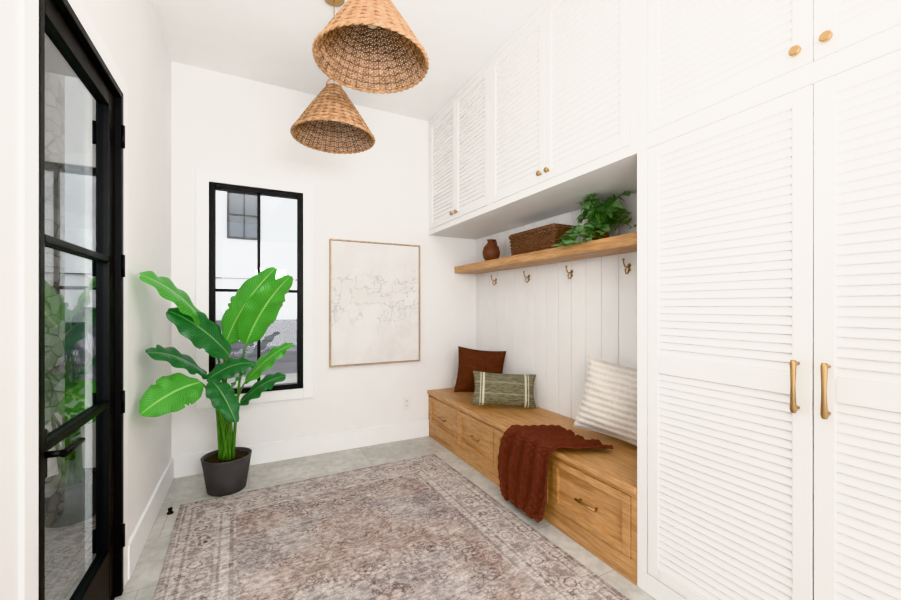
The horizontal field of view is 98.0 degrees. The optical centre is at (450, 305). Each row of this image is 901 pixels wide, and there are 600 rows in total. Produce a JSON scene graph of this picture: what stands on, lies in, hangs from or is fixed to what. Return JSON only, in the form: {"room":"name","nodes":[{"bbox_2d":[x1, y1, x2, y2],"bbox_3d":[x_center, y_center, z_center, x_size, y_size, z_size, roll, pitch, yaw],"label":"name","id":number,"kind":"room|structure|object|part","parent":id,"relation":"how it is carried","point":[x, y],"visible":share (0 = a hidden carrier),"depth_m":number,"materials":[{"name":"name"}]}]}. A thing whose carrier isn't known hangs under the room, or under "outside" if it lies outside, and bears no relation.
{"room":"mudroom","nodes":[
{"label":"mudroom","id":0,"kind":"room"},
{"bbox_2d":[0,0,170,599],"bbox_3d":[-0.746,-0.275,0.179,0.120,3.150,6.200,0,0,-27],"label":"wall","id":1,"kind":"structure","parent":0,"point":[130,30],"depth_m":1.92,"materials":[{"name":"paint"}]},
{"bbox_2d":[45,34,77,77],"bbox_3d":[-2.252,-1.525,1.035,1.740,0.150,2.700,0,0,-27],"label":"porch roof","id":2,"kind":"structure","parent":1,"relation":"attached to","point":[55,63],"depth_m":2.33,"materials":[{"name":"white paint"}]},
{"bbox_2d":[18,0,127,599],"bbox_3d":[-1.312,0.128,1.424,0.012,2.345,0.963,0,0,-27],"label":"trim","id":3,"kind":"structure","parent":1,"relation":"attached to","point":[27,9],"depth_m":1.03,"materials":[{"name":"paint"}]},
{"bbox_2d":[45,0,113,599],"bbox_3d":[-1.317,0.172,1.422,0.108,2.207,0.735,0,0,-27],"label":"door","id":4,"kind":"structure","parent":1,"relation":"in","point":[97,583],"depth_m":1.67,"materials":[{"name":"black metal"}]},
{"bbox_3d":[-1.174,0.430,1.190,0.066,0.140,0.150,0,0,-27],"label":"lever handle","id":5,"kind":"part","parent":4,"relation":"part of","materials":[{"name":"black metal"}]},
{"bbox_2d":[38,0,122,599],"bbox_3d":[-1.355,0.168,1.402,0.112,2.265,0.803,0,0,-27],"label":"door frame","id":6,"kind":"structure","parent":1,"relation":"attached to","point":[64,7],"depth_m":1.71,"materials":[{"name":"black metal"}]},
{"bbox_2d":[121,125,124,546],"bbox_3d":[-1.470,0.135,1.761,0.014,1.890,0.013,0,0,-27],"label":"hinges","id":7,"kind":"object","parent":6,"relation":"attached to","point":[122,126],"visible":1,"depth_m":1.76,"materials":[{"name":"black metal"}]},
{"bbox_2d":[128,457,173,579],"bbox_3d":[-0.681,1.218,0.202,0.018,0.165,6.182,0,0,-27],"label":"baseboard","id":8,"kind":"structure","parent":1,"relation":"attached to","point":[137,540],"depth_m":2.21,"materials":[{"name":"paint"}]},
{"bbox_2d":[65,273,296,279],"bbox_3d":[-6.775,-0.560,6.620,18.000,0.020,0.029,0,0,-27],"label":"joint","id":9,"kind":"object","parent":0,"point":[65,273],"depth_m":7.79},
{"bbox_2d":[200,447,251,496],"bbox_3d":[-1.589,1.177,2.787,0.318,0.244,0.318,0,0,-27],"label":"pot","id":10,"kind":"object","parent":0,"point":[227,474],"depth_m":2.69,"materials":[{"name":"grey ceramic"}]},
{"bbox_2d":[171,61,476,456],"bbox_3d":[-0.934,-0.275,3.652,2.962,3.150,0.150,0,0,-27],"label":"wall","id":11,"kind":"structure","parent":0,"point":[220,122],"depth_m":3.47,"materials":[{"name":"paint"}]},
{"bbox_2d":[196,169,313,408],"bbox_3d":[-1.581,-0.132,3.224,0.865,1.853,0.020,0,0,-27],"label":"trim","id":12,"kind":"structure","parent":11,"relation":"attached to","point":[203,177],"depth_m":3.21,"materials":[{"name":"paint"}]},
{"bbox_2d":[209,182,302,393],"bbox_3d":[-1.600,-0.132,3.261,0.695,1.683,0.076,0,0,-27],"label":"frame","id":13,"kind":"object","parent":11,"relation":"attached to","point":[213,187],"visible":0.61,"depth_m":3.25,"materials":[{"name":"black metal"}]},
{"bbox_2d":[172,419,428,477],"bbox_3d":[-1.162,1.218,3.440,2.122,0.165,0.018,0,0,-27],"label":"baseboard","id":14,"kind":"structure","parent":11,"relation":"attached to","point":[186,464],"depth_m":3.43,"materials":[{"name":"paint"}]},
{"bbox_2d":[329,239,419,366],"bbox_3d":[-0.688,-0.027,3.674,0.866,1.140,0.032,0,0,-27],"label":"framed wall art","id":15,"kind":"object","parent":11,"relation":"attached to","point":[374,287],"visible":1,"depth_m":3.65,"materials":[{"name":"white paper"}]},
{"bbox_2d":[403,397,409,408],"bbox_3d":[-0.425,0.948,3.824,0.070,0.115,0.009,0,0,-27],"label":"wall outlet","id":16,"kind":"object","parent":11,"relation":"attached to","point":[406,400],"visible":1,"depth_m":3.82,"materials":[{"name":"white plastic"}]},
{"bbox_2d":[152,0,546,121],"bbox_3d":[0.483,-1.910,0.895,2.962,0.120,6.350,0,0,-27],"label":"ceiling","id":17,"kind":"structure","parent":0,"point":[270,42],"depth_m":2.72,"materials":[{"name":"paint"}]},
{"bbox_2d":[290,0,375,153],"bbox_3d":[-0.695,-1.423,2.341,0.485,0.851,0.486,0,0,10],"label":"rattan pendant lamp","id":18,"kind":"object","parent":17,"relation":"hanging from","point":[332,105],"visible":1,"depth_m":2.35,"materials":[{"name":"brown wicker"}]},
{"bbox_3d":[-0.695,-1.151,2.341,0.486,0.306,0.487,0,0,-27],"label":"lamp shade","id":19,"kind":"part","parent":18,"relation":"part of","materials":[{"name":"wicker"}]},
{"bbox_3d":[-0.695,-1.579,2.341,0.120,0.539,0.120,0,0,-27],"label":"cord and canopy","id":20,"kind":"part","parent":18,"relation":"part of","materials":[{"name":"wicker"}]},
{"bbox_2d":[312,0,428,93],"bbox_3d":[-0.333,-1.441,1.673,0.485,0.816,0.486,0,0,10],"label":"rattan pendant lamp","id":21,"kind":"object","parent":17,"relation":"hanging from","point":[373,14],"visible":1,"depth_m":1.76,"materials":[{"name":"brown wicker"}]},
{"bbox_2d":[114,436,655,599],"bbox_3d":[0.483,1.350,0.895,2.962,0.100,6.350,0,0,-27],"label":"floor","id":22,"kind":"structure","parent":0,"point":[142,584],"depth_m":2.79,"materials":[{"name":"concrete"}]},
{"bbox_2d":[167,507,173,514],"bbox_3d":[-1.758,1.282,2.458,0.036,0.035,0.036,0,0,-27],"label":"door stop","id":23,"kind":"object","parent":22,"relation":"on","point":[170,511],"visible":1,"depth_m":2.45,"materials":[{"name":"black metal"}]},
{"bbox_2d":[138,267,293,496],"bbox_3d":[-1.365,0.514,2.484,0.667,1.572,1.008,0,0,-13],"label":"potted plant","id":24,"kind":"object","parent":22,"relation":"on","point":[257,303],"visible":1,"depth_m":2.57,"materials":[{"name":"green plant"}]},
{"bbox_2d":[154,454,629,599],"bbox_3d":[-0.269,1.295,1.745,1.840,0.008,2.840,0,0,-29],"label":"area rug","id":25,"kind":"object","parent":22,"relation":"on","point":[417,528],"visible":1,"depth_m":2.10,"materials":[{"name":"beige fabric"}]},
{"bbox_2d":[427,387,636,585],"bbox_3d":[0.557,1.071,2.996,0.579,0.456,2.374,0,0,-27],"label":"storage bench","id":26,"kind":"object","parent":22,"relation":"on","point":[591,496],"visible":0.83,"depth_m":2.26,"materials":[{"name":"brown wood"}]},
{"bbox_3d":[-0.065,1.045,3.659,0.006,0.204,0.469,0,0,-27],"label":"drawer panel","id":27,"kind":"part","parent":26,"relation":"part of","materials":[{"name":"brown wood"}]},
{"bbox_3d":[-0.072,1.045,3.656,0.022,0.294,0.559,0,0,-27],"label":"drawer frame","id":28,"kind":"part","parent":26,"relation":"part of","materials":[{"name":"brown wood"}]},
{"bbox_3d":[0.206,1.045,3.133,0.006,0.204,0.455,0,0,-27],"label":"drawer panel","id":29,"kind":"part","parent":26,"relation":"part of","materials":[{"name":"brown wood"}]},
{"bbox_3d":[0.199,1.045,3.129,0.022,0.294,0.545,0,0,-27],"label":"drawer frame","id":30,"kind":"part","parent":26,"relation":"part of","materials":[{"name":"brown wood"}]},
{"bbox_2d":[454,346,505,391],"bbox_3d":[0.278,0.609,3.652,0.494,0.465,0.184,0,0,0],"label":"throw pillow","id":31,"kind":"object","parent":26,"relation":"on","point":[470,360],"visible":0.69,"depth_m":3.60,"materials":[{"name":"fabric"}]},
{"bbox_2d":[471,371,535,408],"bbox_3d":[0.446,0.695,3.264,0.546,0.293,0.168,0,0,3],"label":"lumbar pillow","id":32,"kind":"object","parent":26,"relation":"on","point":[517,390],"visible":1,"depth_m":3.21,"materials":[{"name":"fabric"}]},
{"bbox_3d":[0.467,1.045,2.607,0.022,0.294,0.550,0,0,-27],"label":"drawer frame","id":33,"kind":"part","parent":26,"relation":"part of","materials":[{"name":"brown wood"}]},
{"bbox_3d":[0.562,0.859,2.998,0.570,0.032,2.374,0,0,-27],"label":"seat","id":34,"kind":"part","parent":26,"relation":"part of","materials":[{"name":"brown wood"}]},
{"bbox_2d":[497,424,613,522],"bbox_3d":[0.616,1.030,2.457,0.388,0.489,0.698,0,0,-27],"label":"knit throw blanket","id":35,"kind":"object","parent":26,"relation":"on","point":[525,451],"visible":1,"depth_m":2.42,"materials":[{"name":"brown fabric"}]},
{"bbox_3d":[0.722,1.055,2.083,0.036,0.014,0.141,0,0,-27],"label":"drawer pull","id":36,"kind":"part","parent":26,"relation":"part of","materials":[{"name":"gold metal"}]},
{"bbox_3d":[0.740,1.045,2.093,0.006,0.204,0.444,0,0,-27],"label":"drawer panel","id":37,"kind":"part","parent":26,"relation":"part of","materials":[{"name":"brown wood"}]},
{"bbox_3d":[0.733,1.045,2.089,0.022,0.294,0.534,0,0,-27],"label":"drawer frame","id":38,"kind":"part","parent":26,"relation":"part of","materials":[{"name":"brown wood"}]},
{"bbox_2d":[573,355,636,445],"bbox_3d":[1.016,0.576,2.366,0.504,0.531,0.245,0,0,44],"label":"throw pillow","id":39,"kind":"object","parent":26,"relation":"on","point":[608,406],"visible":0.67,"depth_m":2.32,"materials":[{"name":"white fabric"}]},
{"bbox_2d":[637,0,900,599],"bbox_3d":[1.397,-0.275,1.359,0.610,3.147,1.301,0,0,-27],"label":"tall cabinet","id":40,"kind":"object","parent":22,"relation":"on","point":[769,131],"visible":1,"depth_m":1.37,"materials":[{"name":"paint"}]},
{"bbox_3d":[1.031,0.249,1.516,0.020,1.915,0.583,0,0,-27],"label":"door frame","id":41,"kind":"part","parent":40,"relation":"part of","materials":[{"name":"paint"}]},
{"bbox_3d":[1.031,-1.292,1.516,0.020,1.020,0.583,0,0,-27],"label":"door frame","id":42,"kind":"part","parent":40,"relation":"part of","materials":[{"name":"paint"}]},
{"bbox_3d":[1.121,0.260,1.275,0.041,0.173,0.018,0,0,-27],"label":"pull handle","id":43,"kind":"part","parent":40,"relation":"part of","materials":[{"name":"gold metal"}]},
{"bbox_3d":[1.126,-0.830,1.278,0.029,0.032,0.032,0,0,-27],"label":"knob","id":44,"kind":"part","parent":40,"relation":"part of","materials":[{"name":"gold metal"}]},
{"bbox_3d":[1.156,0.260,1.207,0.041,0.173,0.018,0,0,-27],"label":"pull handle","id":45,"kind":"part","parent":40,"relation":"part of","materials":[{"name":"gold metal"}]},
{"bbox_3d":[1.161,-0.830,1.210,0.029,0.032,0.032,0,0,-27],"label":"knob","id":46,"kind":"part","parent":40,"relation":"part of","materials":[{"name":"gold metal"}]},
{"bbox_3d":[1.298,-1.292,0.996,0.020,1.020,0.579,0,0,-27],"label":"door frame","id":47,"kind":"part","parent":40,"relation":"part of","materials":[{"name":"paint"}]},
{"bbox_3d":[1.298,0.249,0.996,0.020,1.915,0.579,0,0,-27],"label":"door frame","id":48,"kind":"part","parent":40,"relation":"part of","materials":[{"name":"paint"}]},
{"bbox_3d":[1.768,-0.275,1.471,0.150,3.150,6.200,0,0,-27],"label":"wall","id":49,"kind":"structure","parent":0,"visible":0},
{"bbox_2d":[429,0,636,238],"bbox_3d":[0.555,-1.279,2.995,0.584,1.138,2.374,0,0,-27],"label":"upper cabinet","id":50,"kind":"object","parent":49,"relation":"attached to","point":[548,123],"visible":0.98,"depth_m":2.46,"materials":[{"name":"paint"}]},
{"bbox_3d":[-0.075,-1.282,3.668,0.020,1.038,0.530,0,0,-27],"label":"door frame","id":51,"kind":"part","parent":50,"relation":"part of","materials":[{"name":"paint"}]},
{"bbox_3d":[0.170,-1.282,3.192,0.020,1.038,0.533,0,0,-27],"label":"door frame","id":52,"kind":"part","parent":50,"relation":"part of","materials":[{"name":"paint"}]},
{"bbox_3d":[0.446,-1.282,2.654,0.020,1.038,0.591,0,0,-27],"label":"door frame","id":53,"kind":"part","parent":50,"relation":"part of","materials":[{"name":"paint"}]},
{"bbox_3d":[0.718,-1.282,2.125,0.020,1.038,0.592,0,0,-27],"label":"door frame","id":54,"kind":"part","parent":50,"relation":"part of","materials":[{"name":"paint"}]},
{"bbox_2d":[476,193,636,419],"bbox_3d":[0.822,0.295,3.132,0.014,2.010,2.376,0,0,-27],"label":"wall paneling","id":55,"kind":"structure","parent":49,"relation":"attached to","point":[548,326],"depth_m":3.05,"materials":[{"name":"paint"}]},
{"bbox_2d":[455,232,636,273],"bbox_3d":[0.699,-0.374,3.070,0.260,0.068,2.375,0,0,-27],"label":"wall shelf","id":56,"kind":"object","parent":55,"relation":"attached to","point":[625,243],"visible":0.56,"depth_m":2.75,"materials":[{"name":"brown wood"}]},
{"bbox_2d":[482,239,499,260],"bbox_3d":[0.386,-0.516,3.690,0.166,0.216,0.175,0,0,-27],"label":"terracotta vase","id":57,"kind":"object","parent":56,"relation":"on","point":[491,251],"visible":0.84,"depth_m":3.63,"materials":[{"name":"brown ceramic"}]},
{"bbox_2d":[508,223,575,255],"bbox_3d":[0.702,-0.499,3.059,0.228,0.179,0.553,0,0,-27],"label":"wicker basket","id":58,"kind":"object","parent":56,"relation":"on","point":[531,240],"visible":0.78,"depth_m":2.94,"materials":[{"name":"brown wicker"}]},
{"bbox_2d":[551,191,635,246],"bbox_3d":[0.897,-0.566,2.517,0.329,0.363,0.531,0,0,-27],"label":"pothos","id":59,"kind":"object","parent":56,"relation":"on","point":[599,230],"visible":0.99,"depth_m":2.49,"materials":[{"name":"plant"}]},
{"bbox_2d":[592,228,609,239],"bbox_3d":[0.974,-0.454,2.547,0.116,0.090,0.116,0,0,-27],"label":"pot","id":60,"kind":"object","parent":56,"relation":"on","point":[606,234],"depth_m":2.50,"materials":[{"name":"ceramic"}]},
{"bbox_2d":[565,266,572,278],"bbox_3d":[0.883,-0.252,2.927,0.064,0.099,0.026,0,0,-27],"label":"coat hook","id":61,"kind":"object","parent":55,"relation":"attached to","point":[571,271],"visible":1,"depth_m":2.93,"materials":[{"name":"gold metal"}]},
{"bbox_2d":[622,258,630,273],"bbox_3d":[1.112,-0.252,2.483,0.064,0.099,0.026,0,0,-27],"label":"coat hook","id":62,"kind":"object","parent":55,"relation":"attached to","point":[628,266],"visible":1,"depth_m":2.48,"materials":[{"name":"gold metal"}]},
{"label":"outside","id":63,"kind":"structure","parent":0,"visible":0},
{"bbox_2d":[45,373,296,599],"bbox_3d":[-4.064,1.485,3.533,24.000,0.130,22.000,0,0,-27],"label":"ground","id":64,"kind":"structure","parent":63,"point":[65,540],"depth_m":2.45,"materials":[{"name":"concrete"}]},
{"bbox_2d":[45,72,64,528],"bbox_3d":[-2.738,-0.440,2.539,0.290,3.720,0.220,0,0,-27],"label":"porch column","id":65,"kind":"structure","parent":64,"relation":"on","point":[54,83],"depth_m":2.55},
{"bbox_2d":[65,351,84,460],"bbox_3d":[-4.156,0.974,3.361,1.655,1.048,1.199,0,0,-27],"label":"hedge","id":66,"kind":"object","parent":64,"relation":"on","point":[76,382],"visible":0.09,"depth_m":3.70,"materials":[{"name":"green plant"}]},
{"bbox_2d":[65,76,296,322],"bbox_3d":[-6.851,-2.640,6.767,18.000,8.120,0.300,0,0,-27],"label":"facade","id":67,"kind":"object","parent":64,"relation":"on","point":[235,258],"visible":0.02,"depth_m":7.78,"materials":[{"name":"white paint"}]},
{"bbox_2d":[65,319,296,388],"bbox_3d":[-6.756,0.850,6.582,18.000,1.140,0.114,0,0,-27],"label":"siding","id":68,"kind":"object","parent":67,"relation":"attached to","point":[281,331],"visible":0.02,"depth_m":7.97,"materials":[{"name":"white"}]},
{"bbox_2d":[227,192,256,239],"bbox_3d":[-4.184,-1.830,7.934,0.590,0.960,0.059,0,0,-27],"label":"window unit","id":69,"kind":"structure","parent":67,"relation":"attached to","point":[241,208],"depth_m":7.91,"materials":[{"name":"glass"}]}
]}

